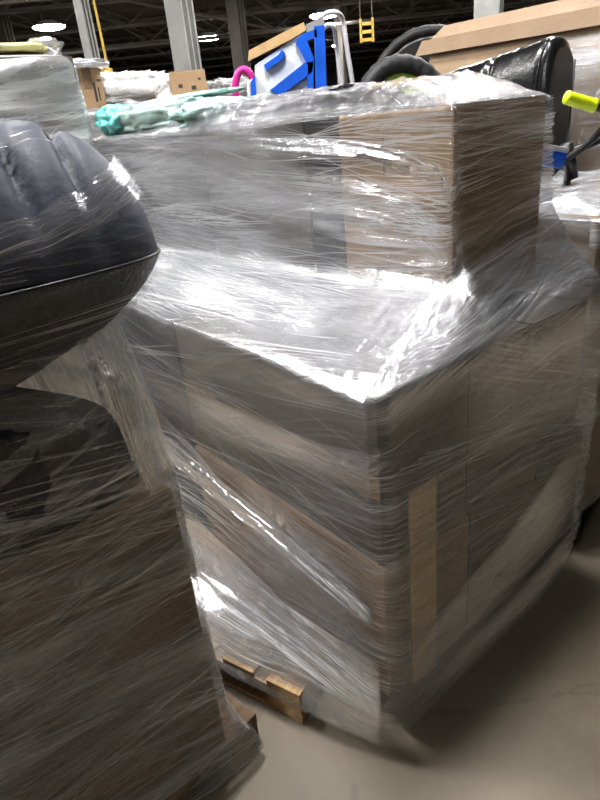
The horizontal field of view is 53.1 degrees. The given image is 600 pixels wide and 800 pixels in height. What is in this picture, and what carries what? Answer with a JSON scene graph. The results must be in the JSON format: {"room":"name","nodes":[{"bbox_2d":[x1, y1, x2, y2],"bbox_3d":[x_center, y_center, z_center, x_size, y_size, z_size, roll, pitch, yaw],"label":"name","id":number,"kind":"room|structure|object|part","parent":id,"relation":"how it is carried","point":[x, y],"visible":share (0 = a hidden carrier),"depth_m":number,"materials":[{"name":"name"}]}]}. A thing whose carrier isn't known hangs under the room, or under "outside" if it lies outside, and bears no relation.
{"room":"distribution center","nodes":[
{"label":"distribution center","id":0,"kind":"room"},
{"bbox_2d":[0,0,49,4],"bbox_3d":[1.901,-10.792,14.972,46.044,0.100,0.100,-7,25,-2],"label":"pipe","id":1,"kind":"object","parent":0,"point":[2,2],"depth_m":14.60,"materials":[{"name":"metal"}]},
{"bbox_2d":[0,0,140,14],"bbox_3d":[1.348,-13.220,18.019,57.431,0.960,0.140,-6,25,0],"label":"girder","id":2,"kind":"object","parent":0,"point":[5,10],"visible":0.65,"depth_m":18.15,"materials":[{"name":"metal"}]},
{"bbox_2d":[0,0,392,40],"bbox_3d":[1.151,-15.125,22.201,57.431,0.960,0.140,-6,25,0],"label":"girder","id":3,"kind":"object","parent":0,"point":[279,9],"visible":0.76,"depth_m":22.32,"materials":[{"name":"metal"}]},
{"bbox_2d":[82,30,408,72],"bbox_3d":[0.364,-22.744,38.931,57.431,0.960,0.140,-6,25,0],"label":"girder","id":4,"kind":"object","parent":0,"point":[395,32],"visible":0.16,"depth_m":38.78,"materials":[{"name":"metal"}]},
{"bbox_2d":[117,0,383,50],"bbox_3d":[-0.176,-16.292,26.667,0.100,0.100,46.958,6,27,24],"label":"pipe","id":5,"kind":"object","parent":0,"point":[128,1],"depth_m":20.90,"materials":[{"name":"metal"}]},
{"bbox_2d":[113,41,391,74],"bbox_3d":[0.167,-24.649,43.114,57.431,0.960,0.140,-6,25,0],"label":"girder","id":6,"kind":"object","parent":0,"point":[352,58],"visible":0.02,"depth_m":43.17,"materials":[{"name":"metal"}]},
{"bbox_2d":[0,0,535,72],"bbox_3d":[0.500,-14.620,19.761,64.000,0.200,76.000,-6,25,0],"label":"ceiling","id":7,"kind":"structure","parent":0,"point":[130,10],"depth_m":29.70,"materials":[{"name":"black metal"}]},
{"bbox_2d":[32,1,64,30],"bbox_3d":[-7.865,-12.197,18.381,1.000,1.472,1.000,-6,25,0],"label":"ceiling lamp","id":8,"kind":"object","parent":7,"relation":"hanging from","point":[44,25],"visible":1,"depth_m":18.39,"materials":[{"name":"paint"}]},
{"bbox_2d":[33,24,64,30],"bbox_3d":[-7.802,-11.587,18.662,0.950,0.124,0.950,-6,25,0],"label":"diffuser","id":9,"kind":"object","parent":8,"relation":"attached to","point":[41,27],"depth_m":18.45,"materials":[{"name":"white plastic"}]},
{"bbox_2d":[92,0,112,71],"bbox_3d":[-3.476,-7.174,9.767,0.232,4.205,0.232,17,33,40],"label":"pipe","id":10,"kind":"object","parent":7,"relation":"hanging from","point":[108,69],"visible":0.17,"depth_m":10.22,"materials":[{"name":"metal"}]},
{"bbox_2d":[9,14,222,75],"bbox_3d":[-10.122,-17.206,28.532,0.090,0.390,53.767,-2,25,9],"label":"joist","id":11,"kind":"object","parent":7,"relation":"attached to","point":[22,16],"visible":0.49,"depth_m":29.69,"materials":[{"name":"paint"}]},
{"bbox_2d":[50,0,254,70],"bbox_3d":[-7.039,-17.524,28.532,0.090,0.390,53.767,-2,25,9],"label":"joist","id":12,"kind":"object","parent":7,"relation":"attached to","point":[107,11],"visible":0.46,"depth_m":25.81,"materials":[{"name":"paint"}]},
{"bbox_2d":[198,2,217,40],"bbox_3d":[-3.741,-15.089,23.747,1.120,1.479,1.120,-6,25,0],"label":"ceiling lamp","id":13,"kind":"object","parent":7,"relation":"hanging from","point":[204,34],"visible":0.39,"depth_m":23.65,"materials":[{"name":"paint"}]},
{"bbox_2d":[259,0,328,64],"bbox_3d":[-0.872,-18.162,28.532,0.090,0.390,53.767,-2,25,9],"label":"joist","id":14,"kind":"object","parent":7,"relation":"attached to","point":[266,1],"visible":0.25,"depth_m":27.90,"materials":[{"name":"paint"}]},
{"bbox_2d":[309,5,335,18],"bbox_3d":[0.831,-14.430,21.293,1.160,1.482,1.160,-6,25,0],"label":"ceiling lamp","id":15,"kind":"object","parent":7,"relation":"hanging from","point":[318,12],"visible":0.51,"depth_m":21.28,"materials":[{"name":"paint"}]},
{"bbox_2d":[310,13,335,18],"bbox_3d":[0.894,-13.825,21.572,1.102,0.143,1.102,-6,25,0],"label":"diffuser","id":16,"kind":"object","parent":15,"relation":"attached to","point":[314,15],"depth_m":21.41,"materials":[{"name":"white plastic"}]},
{"bbox_2d":[343,1,363,60],"bbox_3d":[2.212,-18.480,28.532,0.090,0.390,53.767,-2,25,9],"label":"joist","id":17,"kind":"object","parent":7,"relation":"attached to","point":[346,10],"visible":0.63,"depth_m":33.70,"materials":[{"name":"paint"}]},
{"bbox_2d":[359,0,373,42],"bbox_3d":[0.996,-7.876,9.658,0.243,3.680,0.050,-6,25,0],"label":"ladder","id":18,"kind":"object","parent":7,"relation":"hanging from","point":[371,22],"visible":1,"depth_m":10.32,"materials":[{"name":"yellow metal"}]},
{"bbox_3d":[1.047,-6.364,10.349,0.035,0.360,0.050,-6,25,0],"label":"rail","id":19,"kind":"part","parent":18,"relation":"part of","materials":[{"name":"yellow metal"}]},
{"bbox_3d":[1.254,-6.386,10.349,0.035,0.360,0.050,-6,25,0],"label":"rail","id":20,"kind":"part","parent":18,"relation":"part of","materials":[{"name":"yellow metal"}]},
{"bbox_2d":[402,0,414,33],"bbox_3d":[5.296,-18.799,28.532,0.090,0.390,53.767,-2,25,9],"label":"joist","id":21,"kind":"object","parent":7,"relation":"attached to","point":[411,3],"visible":0.3,"depth_m":29.94,"materials":[{"name":"paint"}]},
{"bbox_2d":[453,0,473,22],"bbox_3d":[8.379,-19.118,28.532,0.090,0.390,53.767,-2,25,9],"label":"joist","id":22,"kind":"object","parent":7,"relation":"attached to","point":[460,14],"visible":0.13,"depth_m":33.26,"materials":[{"name":"paint"}]},
{"bbox_3d":[1.545,-11.316,13.836,57.431,0.960,0.140,-6,25,0],"label":"girder","id":23,"kind":"object","parent":7,"relation":"attached to","visible":0},
{"bbox_2d":[15,39,166,72],"bbox_3d":[-13.206,-16.887,28.532,0.090,0.390,53.767,-2,25,9],"label":"joist","id":24,"kind":"object","parent":23,"relation":"attached to","point":[18,40],"visible":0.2,"depth_m":39.21,"materials":[{"name":"paint"}]},
{"bbox_2d":[160,0,271,55],"bbox_3d":[-3.955,-17.843,28.532,0.090,0.390,53.767,-2,25,9],"label":"joist","id":25,"kind":"object","parent":23,"relation":"attached to","point":[195,8],"visible":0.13,"depth_m":28.16,"materials":[{"name":"paint"}]},
{"bbox_2d":[0,0,543,51],"bbox_3d":[0.955,-17.030,26.384,57.431,0.960,0.140,-6,25,0],"label":"girder","id":26,"kind":"object","parent":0,"point":[302,3],"visible":0.39,"depth_m":26.36,"materials":[{"name":"metal"}]},
{"bbox_2d":[160,47,386,79],"bbox_3d":[-0.030,-26.554,47.296,57.431,0.960,0.140,-6,25,0],"label":"girder","id":27,"kind":"object","parent":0,"point":[382,47],"visible":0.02,"depth_m":47.40,"materials":[{"name":"metal"}]},
{"bbox_2d":[45,0,534,63],"bbox_3d":[0.758,-18.935,30.566,57.431,0.960,0.140,-6,25,0],"label":"girder","id":28,"kind":"object","parent":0,"point":[380,30],"visible":0.37,"depth_m":30.42,"materials":[{"name":"metal"}]},
{"bbox_2d":[205,57,378,95],"bbox_3d":[-0.822,-27.412,55.777,64.000,6.400,0.200,-6,25,0],"label":"wall","id":29,"kind":"structure","parent":0,"point":[359,70],"depth_m":54.68,"materials":[{"name":"black"}]},
{"bbox_2d":[68,8,521,69],"bbox_3d":[0.561,-20.840,34.749,57.431,0.960,0.140,-6,25,0],"label":"girder","id":30,"kind":"object","parent":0,"point":[396,23],"visible":0.31,"depth_m":34.56,"materials":[{"name":"metal"}]},
{"bbox_2d":[248,9,354,95],"bbox_3d":[0.015,-1.682,3.156,0.606,0.607,0.108,-9,25,-7],"label":"step ladder","id":31,"kind":"object","parent":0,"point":[289,68],"visible":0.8,"depth_m":3.10,"materials":[{"name":"blue plastic"}]},
{"bbox_3d":[-0.246,-1.546,3.176,0.054,0.302,0.022,-6,25,0],"label":"blue frame","id":32,"kind":"part","parent":31,"relation":"part of","materials":[{"name":"plastic"}]},
{"bbox_3d":[-0.131,-1.751,3.089,0.115,0.084,0.022,-6,25,0],"label":"blue frame","id":33,"kind":"part","parent":31,"relation":"part of","materials":[{"name":"plastic"}]},
{"bbox_3d":[-0.121,-1.834,3.076,0.309,0.144,0.047,-6,25,0],"label":"rail","id":34,"kind":"part","parent":31,"relation":"part of","materials":[{"name":"brown wood"}]},
{"bbox_3d":[-0.043,-1.672,3.129,0.239,0.139,0.022,-6,25,0],"label":"blue frame","id":35,"kind":"part","parent":31,"relation":"part of","materials":[{"name":"plastic"}]},
{"bbox_3d":[0.052,-1.649,3.144,0.113,0.497,0.022,-6,25,0],"label":"blue frame","id":36,"kind":"part","parent":31,"relation":"part of","materials":[{"name":"plastic"}]},
{"bbox_3d":[0.109,-1.657,3.143,0.076,0.518,0.022,-6,25,0],"label":"blue frame","id":37,"kind":"part","parent":31,"relation":"part of","materials":[{"name":"plastic"}]},
{"bbox_3d":[0.194,-1.693,3.196,0.130,0.546,0.058,-23,30,-32],"label":"tube leg","id":38,"kind":"part","parent":31,"relation":"part of","materials":[{"name":"silver metal"}]},
{"bbox_3d":[0.212,-1.716,3.185,0.206,0.607,0.061,-15,26,-20],"label":"tube leg","id":39,"kind":"part","parent":31,"relation":"part of","materials":[{"name":"silver metal"}]},
{"bbox_2d":[61,0,557,55],"bbox_3d":[1.599,-13.716,21.874,46.011,0.120,0.120,-5,25,1],"label":"pipe","id":40,"kind":"object","parent":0,"point":[544,1],"depth_m":21.85,"materials":[{"name":"metal"}]},
{"bbox_2d":[181,500,599,799],"bbox_3d":[1.117,-8.651,22.509,64.000,0.200,76.000,-6,25,0],"label":"floor","id":41,"kind":"structure","parent":0,"point":[520,720],"depth_m":1.67,"materials":[{"name":"concrete"}]},
{"bbox_2d":[0,5,15,42],"bbox_3d":[-9.736,-10.546,21.135,0.480,6.400,0.480,7,27,25],"label":"steel column","id":42,"kind":"structure","parent":41,"relation":"on","point":[6,31],"depth_m":20.18,"materials":[{"name":"metal"}]},
{"bbox_2d":[72,0,101,71],"bbox_3d":[-3.660,-6.236,10.406,0.272,6.400,0.272,7,27,25],"label":"steel column","id":43,"kind":"structure","parent":41,"relation":"on","point":[82,9],"depth_m":10.29,"materials":[{"name":"white metal"}]},
{"bbox_2d":[163,0,201,70],"bbox_3d":[-1.572,-5.196,7.678,0.400,6.400,0.400,7,27,25],"label":"steel column","id":44,"kind":"structure","parent":41,"relation":"on","point":[180,16],"depth_m":7.80,"materials":[{"name":"white metal"}]},
{"bbox_2d":[151,686,260,799],"bbox_3d":[-0.684,0.957,1.647,0.860,0.125,0.760,15,32,37],"label":"wooden pallet","id":45,"kind":"object","parent":41,"relation":"on","point":[244,713],"visible":0.14,"depth_m":1.60,"materials":[{"name":"brown wood"}]},
{"bbox_2d":[0,468,225,799],"bbox_3d":[-0.896,0.649,1.262,1.248,0.774,0.605,-23,30,-32],"label":"carton","id":46,"kind":"object","parent":45,"relation":"on","point":[172,617],"visible":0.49,"depth_m":1.22,"materials":[{"name":"brown cardboard"}]},
{"bbox_2d":[0,346,143,555],"bbox_3d":[-0.781,0.142,1.045,1.024,0.319,0.465,-23,30,-32],"label":"plastic bag","id":47,"kind":"object","parent":46,"relation":"on","point":[31,463],"visible":0.66,"depth_m":1.05,"materials":[{"name":"plastic"}]},
{"bbox_2d":[0,119,160,384],"bbox_3d":[-0.893,-0.097,0.738,1.493,0.403,0.430,-23,30,-32],"label":"padded seat","id":48,"kind":"object","parent":47,"relation":"on","point":[112,259],"visible":0.97,"depth_m":0.92,"materials":[{"name":"black leather"}]},
{"bbox_2d":[0,157,151,363],"bbox_3d":[-0.893,-0.100,0.735,1.504,0.410,0.441,-23,30,-32],"label":"film","id":49,"kind":"object","parent":48,"relation":"on","point":[113,160],"visible":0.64,"depth_m":0.92,"materials":[{"name":"plastic"}]},
{"bbox_2d":[0,119,157,291],"bbox_3d":[-0.900,-0.167,0.706,1.484,0.249,0.420,-23,30,-32],"label":"cushion","id":50,"kind":"object","parent":48,"relation":"on","point":[37,170],"depth_m":0.90,"materials":[{"name":"black leather"}]},
{"bbox_2d":[0,322,264,799],"bbox_3d":[-0.854,0.515,1.218,1.354,1.255,0.653,-23,30,-32],"label":"film","id":51,"kind":"object","parent":45,"relation":"attached to","point":[67,371],"visible":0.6,"depth_m":1.17,"materials":[{"name":"clear plastic"}]},
{"bbox_2d":[225,0,251,95],"bbox_3d":[-1.645,-9.499,17.043,0.576,6.400,0.576,7,27,25],"label":"steel column","id":52,"kind":"structure","parent":41,"relation":"on","point":[235,9],"depth_m":16.62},
{"bbox_2d":[195,573,319,723],"bbox_3d":[-0.121,0.607,2.290,0.920,0.118,0.980,10,29,31],"label":"wooden pallet","id":53,"kind":"object","parent":41,"relation":"on","point":[259,693],"visible":0.07,"depth_m":1.79,"materials":[{"name":"brown wood"}]},
{"bbox_2d":[84,265,271,530],"bbox_3d":[-0.535,-0.221,2.937,0.870,0.874,1.610,-23,30,-32],"label":"carton","id":54,"kind":"object","parent":53,"relation":"on","point":[164,394],"visible":0.1,"depth_m":2.20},
{"bbox_2d":[94,130,217,253],"bbox_3d":[-0.568,-1.014,2.940,0.386,0.534,1.150,-23,30,-32],"label":"carton","id":55,"kind":"object","parent":54,"relation":"on","point":[205,195],"visible":0.32,"depth_m":2.67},
{"bbox_2d":[113,96,214,134],"bbox_3d":[-0.574,-1.302,2.742,0.706,0.130,0.310,13,31,36],"label":"pad","id":56,"kind":"object","parent":55,"relation":"on","point":[137,118],"visible":0.52,"depth_m":2.66,"materials":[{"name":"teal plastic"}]},
{"bbox_2d":[140,87,244,103],"bbox_3d":[-0.494,-1.380,2.725,0.668,0.026,0.155,13,31,36],"label":"pad","id":57,"kind":"object","parent":56,"relation":"on","point":[212,92],"visible":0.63,"depth_m":2.60,"materials":[{"name":"green plastic"}]},
{"bbox_2d":[201,107,389,274],"bbox_3d":[-0.012,-0.773,2.277,0.386,0.544,0.625,-23,30,-32],"label":"carton","id":58,"kind":"object","parent":54,"relation":"on","point":[299,231],"visible":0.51,"depth_m":2.11,"materials":[{"name":"grey cardboard"}]},
{"bbox_2d":[222,82,400,122],"bbox_3d":[0.006,-1.044,2.116,0.404,0.095,0.832,-23,30,-32],"label":"plastic bag","id":59,"kind":"object","parent":58,"relation":"on","point":[298,103],"visible":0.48,"depth_m":1.88,"materials":[{"name":"clear plastic"}]},
{"bbox_2d":[90,84,599,733],"bbox_3d":[-0.401,-0.266,2.406,1.302,1.586,2.655,-23,30,-32],"label":"film","id":60,"kind":"object","parent":54,"relation":"attached to","point":[355,335],"visible":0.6,"depth_m":1.65,"materials":[{"name":"clear plastic"}]},
{"bbox_2d":[94,104,128,135],"bbox_3d":[-0.875,-1.376,2.937,0.235,0.137,0.297,-23,30,-32],"label":"plastic cover","id":61,"kind":"object","parent":60,"relation":"on","point":[109,125],"visible":0.54,"depth_m":2.85,"materials":[{"name":"teal plastic"}]},
{"bbox_2d":[153,70,543,137],"bbox_3d":[0.021,-1.014,2.062,0.456,0.104,1.560,-23,30,-32],"label":"plastic sheet","id":62,"kind":"object","parent":60,"relation":"on","point":[413,85],"visible":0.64,"depth_m":1.78,"materials":[{"name":"clear plastic"}]},
{"bbox_2d":[167,93,265,127],"bbox_3d":[-0.286,-1.169,2.412,0.507,0.100,0.237,-8,25,-5],"label":"plastic cover","id":63,"kind":"object","parent":62,"relation":"on","point":[188,114],"visible":0.59,"depth_m":2.33,"materials":[{"name":"clear plastic"}]},
{"bbox_2d":[408,477,435,683],"bbox_3d":[0.315,0.479,1.531,0.095,0.620,0.005,-23,30,-33],"label":"board","id":64,"kind":"object","parent":60,"relation":"attached to","point":[418,519],"visible":1,"depth_m":1.51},
{"bbox_2d":[237,672,245,679],"bbox_3d":[-0.173,0.811,1.766,0.042,0.030,0.002,12,30,35],"label":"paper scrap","id":65,"kind":"object","parent":53,"relation":"attached to","point":[238,673],"visible":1,"depth_m":1.76,"materials":[{"name":"white paper"}]},
{"bbox_2d":[195,444,468,696],"bbox_3d":[0.058,0.426,1.941,0.322,0.424,0.926,-23,30,-32],"label":"carton","id":66,"kind":"object","parent":53,"relation":"on","point":[455,575],"visible":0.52,"depth_m":1.62,"materials":[{"name":"brown cardboard"}]},
{"bbox_2d":[175,301,467,566],"bbox_3d":[0.018,0.028,1.768,0.310,0.445,0.912,-23,30,-32],"label":"carton","id":67,"kind":"object","parent":66,"relation":"on","point":[443,414],"visible":0.67,"depth_m":1.51,"materials":[{"name":"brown cardboard"}]},
{"bbox_2d":[463,425,582,631],"bbox_3d":[0.408,0.261,2.172,0.563,0.464,0.929,-23,30,-32],"label":"carton","id":68,"kind":"object","parent":53,"relation":"on","point":[489,498],"visible":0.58,"depth_m":1.79,"materials":[{"name":"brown cardboard"}]},
{"bbox_2d":[255,289,586,497],"bbox_3d":[0.351,-0.135,1.992,0.541,0.411,0.906,-23,30,-32],"label":"carton","id":69,"kind":"object","parent":68,"relation":"on","point":[483,404],"visible":0.36,"depth_m":1.66,"materials":[{"name":"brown cardboard"}]},
{"bbox_2d":[305,106,425,283],"bbox_3d":[0.234,-0.667,1.982,0.386,0.514,0.153,-23,30,-32],"label":"carton","id":70,"kind":"object","parent":69,"relation":"on","point":[320,219],"visible":0.27,"depth_m":1.88,"materials":[{"name":"grey cardboard"}]},
{"bbox_2d":[339,95,546,298],"bbox_3d":[0.411,-0.585,1.769,0.392,0.509,0.410,-23,30,-32],"label":"carton","id":71,"kind":"object","parent":69,"relation":"on","point":[467,211],"visible":0.59,"depth_m":1.60,"materials":[{"name":"beige cardboard"}]},
{"bbox_2d":[333,0,347,84],"bbox_3d":[1.675,-12.981,23.863,0.480,6.400,0.480,7,27,25],"label":"steel column","id":72,"kind":"structure","parent":41,"relation":"on","point":[339,8],"depth_m":23.30,"materials":[{"name":"white metal"}]},
{"bbox_2d":[474,0,503,18],"bbox_3d":[3.084,-6.640,9.769,0.640,6.400,0.640,7,27,25],"label":"steel column","id":73,"kind":"structure","parent":41,"relation":"on","point":[482,8],"depth_m":9.71,"materials":[{"name":"white metal"}]},
{"bbox_2d":[570,490,599,542],"bbox_3d":[1.012,0.175,2.953,1.000,0.136,1.200,-23,30,-32],"label":"pallet","id":74,"kind":"object","parent":41,"relation":"on","point":[584,507],"visible":0.09,"depth_m":2.29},
{"bbox_2d":[574,416,599,509],"bbox_3d":[0.796,0.035,2.713,0.481,0.358,1.170,-23,30,-32],"label":"carton","id":75,"kind":"object","parent":74,"relation":"on","point":[593,482],"visible":0.02,"depth_m":2.23,"materials":[{"name":"beige cardboard"}]},
{"bbox_2d":[574,326,599,427],"bbox_3d":[0.763,-0.290,2.563,0.481,0.359,1.170,-23,30,-32],"label":"carton","id":76,"kind":"object","parent":75,"relation":"on","point":[591,340],"visible":0.14,"depth_m":2.03,"materials":[{"name":"beige cardboard"}]},
{"bbox_2d":[514,191,599,332],"bbox_3d":[0.729,-0.618,2.412,0.481,0.364,1.170,-23,30,-32],"label":"carton","id":77,"kind":"object","parent":76,"relation":"on","point":[586,288],"visible":0.24,"depth_m":1.89,"materials":[{"name":"beige cardboard"}]},
{"bbox_3d":[1.183,-0.127,2.978,0.490,0.358,1.170,-23,30,-32],"label":"carton","id":78,"kind":"object","parent":74,"relation":"on","visible":0},
{"bbox_2d":[539,169,599,514],"bbox_3d":[0.956,-0.400,2.688,1.056,1.128,1.249,-23,30,-32],"label":"film","id":79,"kind":"object","parent":78,"relation":"attached to","point":[584,203],"visible":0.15,"depth_m":1.98,"materials":[{"name":"clear plastic"}]},
{"bbox_2d":[427,35,575,171],"bbox_3d":[0.909,-1.330,2.774,0.281,0.534,0.643,-23,30,-32],"label":"office chair","id":80,"kind":"object","parent":79,"relation":"on","point":[546,66],"visible":0.35,"depth_m":2.52,"materials":[{"name":"black leather"}]},
{"bbox_3d":[1.099,-1.246,2.537,0.184,0.429,0.006,-23,30,-32],"label":"panel","id":81,"kind":"part","parent":80,"relation":"part of","materials":[{"name":"black plastic"}]},
{"bbox_2d":[542,91,599,185],"bbox_3d":[0.961,-0.909,2.098,0.312,0.315,0.134,-6,25,0],"label":"bike","id":82,"kind":"object","parent":79,"relation":"on","point":[565,155],"visible":0.9,"depth_m":2.07,"materials":[{"name":"metal"}]},
{"bbox_3d":[1.023,-0.901,2.112,0.189,0.087,0.028,-6,25,0],"label":"brake lever","id":83,"kind":"part","parent":82,"relation":"part of","materials":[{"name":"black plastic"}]},
{"bbox_3d":[1.149,-0.452,2.828,0.490,0.359,1.170,-23,30,-32],"label":"carton","id":84,"kind":"object","parent":78,"relation":"on","visible":0},
{"bbox_2d":[542,176,599,191],"bbox_3d":[1.115,-0.780,2.677,0.490,0.364,1.170,-23,30,-32],"label":"carton","id":85,"kind":"object","parent":84,"relation":"on","point":[560,189],"visible":0.02,"depth_m":2.39,"materials":[{"name":"beige cardboard"}]},
{"bbox_3d":[0.881,-1.067,4.303,0.750,1.284,0.690,-23,30,-32],"label":"carton","id":86,"kind":"object","parent":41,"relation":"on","visible":0},
{"bbox_2d":[377,24,444,62],"bbox_3d":[0.810,-1.893,3.740,0.779,0.776,0.142,-3,25,7],"label":"wheel","id":87,"kind":"object","parent":86,"relation":"on","point":[409,42],"visible":0.13,"depth_m":3.64,"materials":[{"name":"black rubber"}]},
{"bbox_3d":[-1.718,0.179,3.559,1.190,0.135,0.950,-23,30,-32],"label":"wooden pallet","id":88,"kind":"object","parent":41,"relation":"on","visible":0},
{"bbox_2d":[37,120,91,145],"bbox_3d":[-1.754,-0.591,3.241,1.275,1.528,0.930,-23,30,-32],"label":"carton","id":89,"kind":"object","parent":88,"relation":"on","point":[70,127],"visible":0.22,"depth_m":2.86,"materials":[{"name":"brown cardboard"}]},
{"bbox_2d":[0,56,85,123],"bbox_3d":[-1.839,-1.407,2.865,1.275,0.274,0.930,-23,30,-32],"label":"carton","id":90,"kind":"object","parent":89,"relation":"on","point":[40,80],"visible":0.76,"depth_m":2.77,"materials":[{"name":"grey cardboard"}]},
{"bbox_2d":[0,55,95,148],"bbox_3d":[-1.769,-0.730,3.176,1.349,1.828,1.001,-23,30,-32],"label":"film","id":91,"kind":"object","parent":89,"relation":"attached to","point":[83,132],"visible":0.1,"depth_m":2.79,"materials":[{"name":"clear plastic"}]},
{"bbox_2d":[0,42,48,54],"bbox_3d":[-1.394,-1.639,2.821,0.422,0.046,0.332,-23,30,-32],"label":"pad","id":92,"kind":"object","parent":91,"relation":"on","point":[20,48],"visible":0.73,"depth_m":2.75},
{"bbox_2d":[26,36,63,54],"bbox_3d":[-1.299,-1.737,2.971,0.172,0.087,0.503,-23,30,-32],"label":"plastic bag","id":93,"kind":"object","parent":91,"relation":"on","point":[56,46],"visible":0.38,"depth_m":2.94,"materials":[{"name":"clear plastic"}]},
{"bbox_3d":[-0.769,-0.547,4.923,1.800,0.135,1.320,-23,30,-32],"label":"wooden pallet","id":94,"kind":"object","parent":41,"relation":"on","visible":0},
{"bbox_2d":[89,115,135,141],"bbox_3d":[-1.200,-1.171,4.327,0.880,1.568,1.280,-23,30,-32],"label":"carton","id":95,"kind":"object","parent":94,"relation":"on","point":[92,119],"visible":0.02,"depth_m":3.37,"materials":[{"name":"grey cardboard"}]},
{"bbox_2d":[87,107,158,140],"bbox_3d":[-0.856,-1.343,4.561,1.847,1.613,1.362,-23,30,-32],"label":"film","id":96,"kind":"object","parent":95,"relation":"attached to","point":[101,134],"visible":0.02,"depth_m":3.44,"materials":[{"name":"clear plastic"}]},
{"bbox_2d":[76,67,106,109],"bbox_3d":[-1.241,-1.815,3.507,0.160,0.205,0.162,-15,26,-20],"label":"carton","id":97,"kind":"object","parent":96,"relation":"on","point":[90,80],"visible":0.57,"depth_m":3.44,"materials":[{"name":"beige cardboard"}]},
{"bbox_2d":[72,58,109,68],"bbox_3d":[-1.264,-1.929,3.449,0.327,0.050,0.306,-23,30,-32],"label":"plastic cover","id":98,"kind":"object","parent":97,"relation":"on","point":[82,62],"visible":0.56,"depth_m":3.45,"materials":[{"name":"plastic"}]},
{"bbox_2d":[87,70,171,111],"bbox_3d":[-1.174,-1.984,3.841,0.879,0.220,0.408,-23,30,-32],"label":"wrapped bundle","id":99,"kind":"object","parent":96,"relation":"on","point":[124,87],"visible":0.33,"depth_m":3.75,"materials":[{"name":"white plastic"}]},
{"bbox_2d":[169,69,206,94],"bbox_3d":[-0.697,-1.967,3.760,0.221,0.158,0.181,-8,25,-5],"label":"carton","id":100,"kind":"object","parent":96,"relation":"on","point":[181,82],"visible":0.73,"depth_m":3.67,"materials":[{"name":"beige cardboard"}]},
{"bbox_2d":[206,76,248,96],"bbox_3d":[-0.421,-2.132,4.101,0.667,0.130,0.548,-23,30,-32],"label":"wrapped bundle","id":101,"kind":"object","parent":96,"relation":"on","point":[220,83],"visible":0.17,"depth_m":3.93,"materials":[{"name":"white plastic"}]},
{"bbox_3d":[0.259,-0.172,3.876,1.100,0.135,1.140,-23,30,-32],"label":"wooden pallet","id":102,"kind":"object","parent":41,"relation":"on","visible":0},
{"bbox_3d":[0.222,-0.535,3.709,1.080,0.668,1.120,-23,30,-32],"label":"carton","id":103,"kind":"object","parent":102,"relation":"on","visible":0},
{"bbox_3d":[0.160,-1.136,3.432,1.080,0.658,1.120,-23,30,-32],"label":"carton","id":104,"kind":"object","parent":103,"relation":"on","visible":0},
{"bbox_2d":[232,65,254,96],"bbox_3d":[-0.283,-1.572,3.271,0.148,0.444,0.066,-6,25,0],"label":"ring","id":105,"kind":"object","parent":104,"relation":"on","point":[242,69],"visible":0.34,"depth_m":3.20,"materials":[{"name":"plastic"}]},
{"bbox_3d":[-0.239,-1.538,3.264,0.064,0.380,0.022,-6,25,0],"label":"stem","id":106,"kind":"part","parent":105,"relation":"part of","materials":[{"name":"white plastic"}]},
{"bbox_2d":[393,93,423,108],"bbox_3d":[0.204,-1.495,3.127,1.142,0.231,0.863,-23,30,-32],"label":"plastic bag","id":107,"kind":"object","parent":104,"relation":"on","point":[397,102],"visible":0.02,"depth_m":2.90,"materials":[{"name":"clear plastic"}]},
{"bbox_2d":[361,54,439,94],"bbox_3d":[0.513,-1.457,2.990,0.490,0.480,0.190,-9,25,-7],"label":"wheel","id":108,"kind":"object","parent":107,"relation":"on","point":[392,67],"visible":0.27,"depth_m":2.92,"materials":[{"name":"black rubber"}]},
{"bbox_3d":[1.654,-0.299,3.840,1.040,0.135,1.350,-23,30,-32],"label":"wooden pallet","id":109,"kind":"object","parent":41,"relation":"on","visible":0},
{"bbox_3d":[1.597,-0.827,3.602,1.020,1.027,1.320,-23,30,-32],"label":"carton","id":110,"kind":"object","parent":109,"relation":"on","visible":0},
{"bbox_2d":[415,0,599,170],"bbox_3d":[1.406,-1.607,3.139,0.734,0.800,1.456,-23,30,-32],"label":"carton","id":111,"kind":"object","parent":110,"relation":"on","point":[455,46],"visible":0.48,"depth_m":2.85,"materials":[{"name":"beige cardboard"}]},
{"bbox_2d":[576,50,599,145],"bbox_3d":[1.630,-1.455,2.922,0.780,0.654,0.818,-23,30,-32],"label":"film","id":112,"kind":"object","parent":111,"relation":"attached to","point":[587,50],"visible":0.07,"depth_m":2.69,"materials":[{"name":"clear plastic"}]}
]}

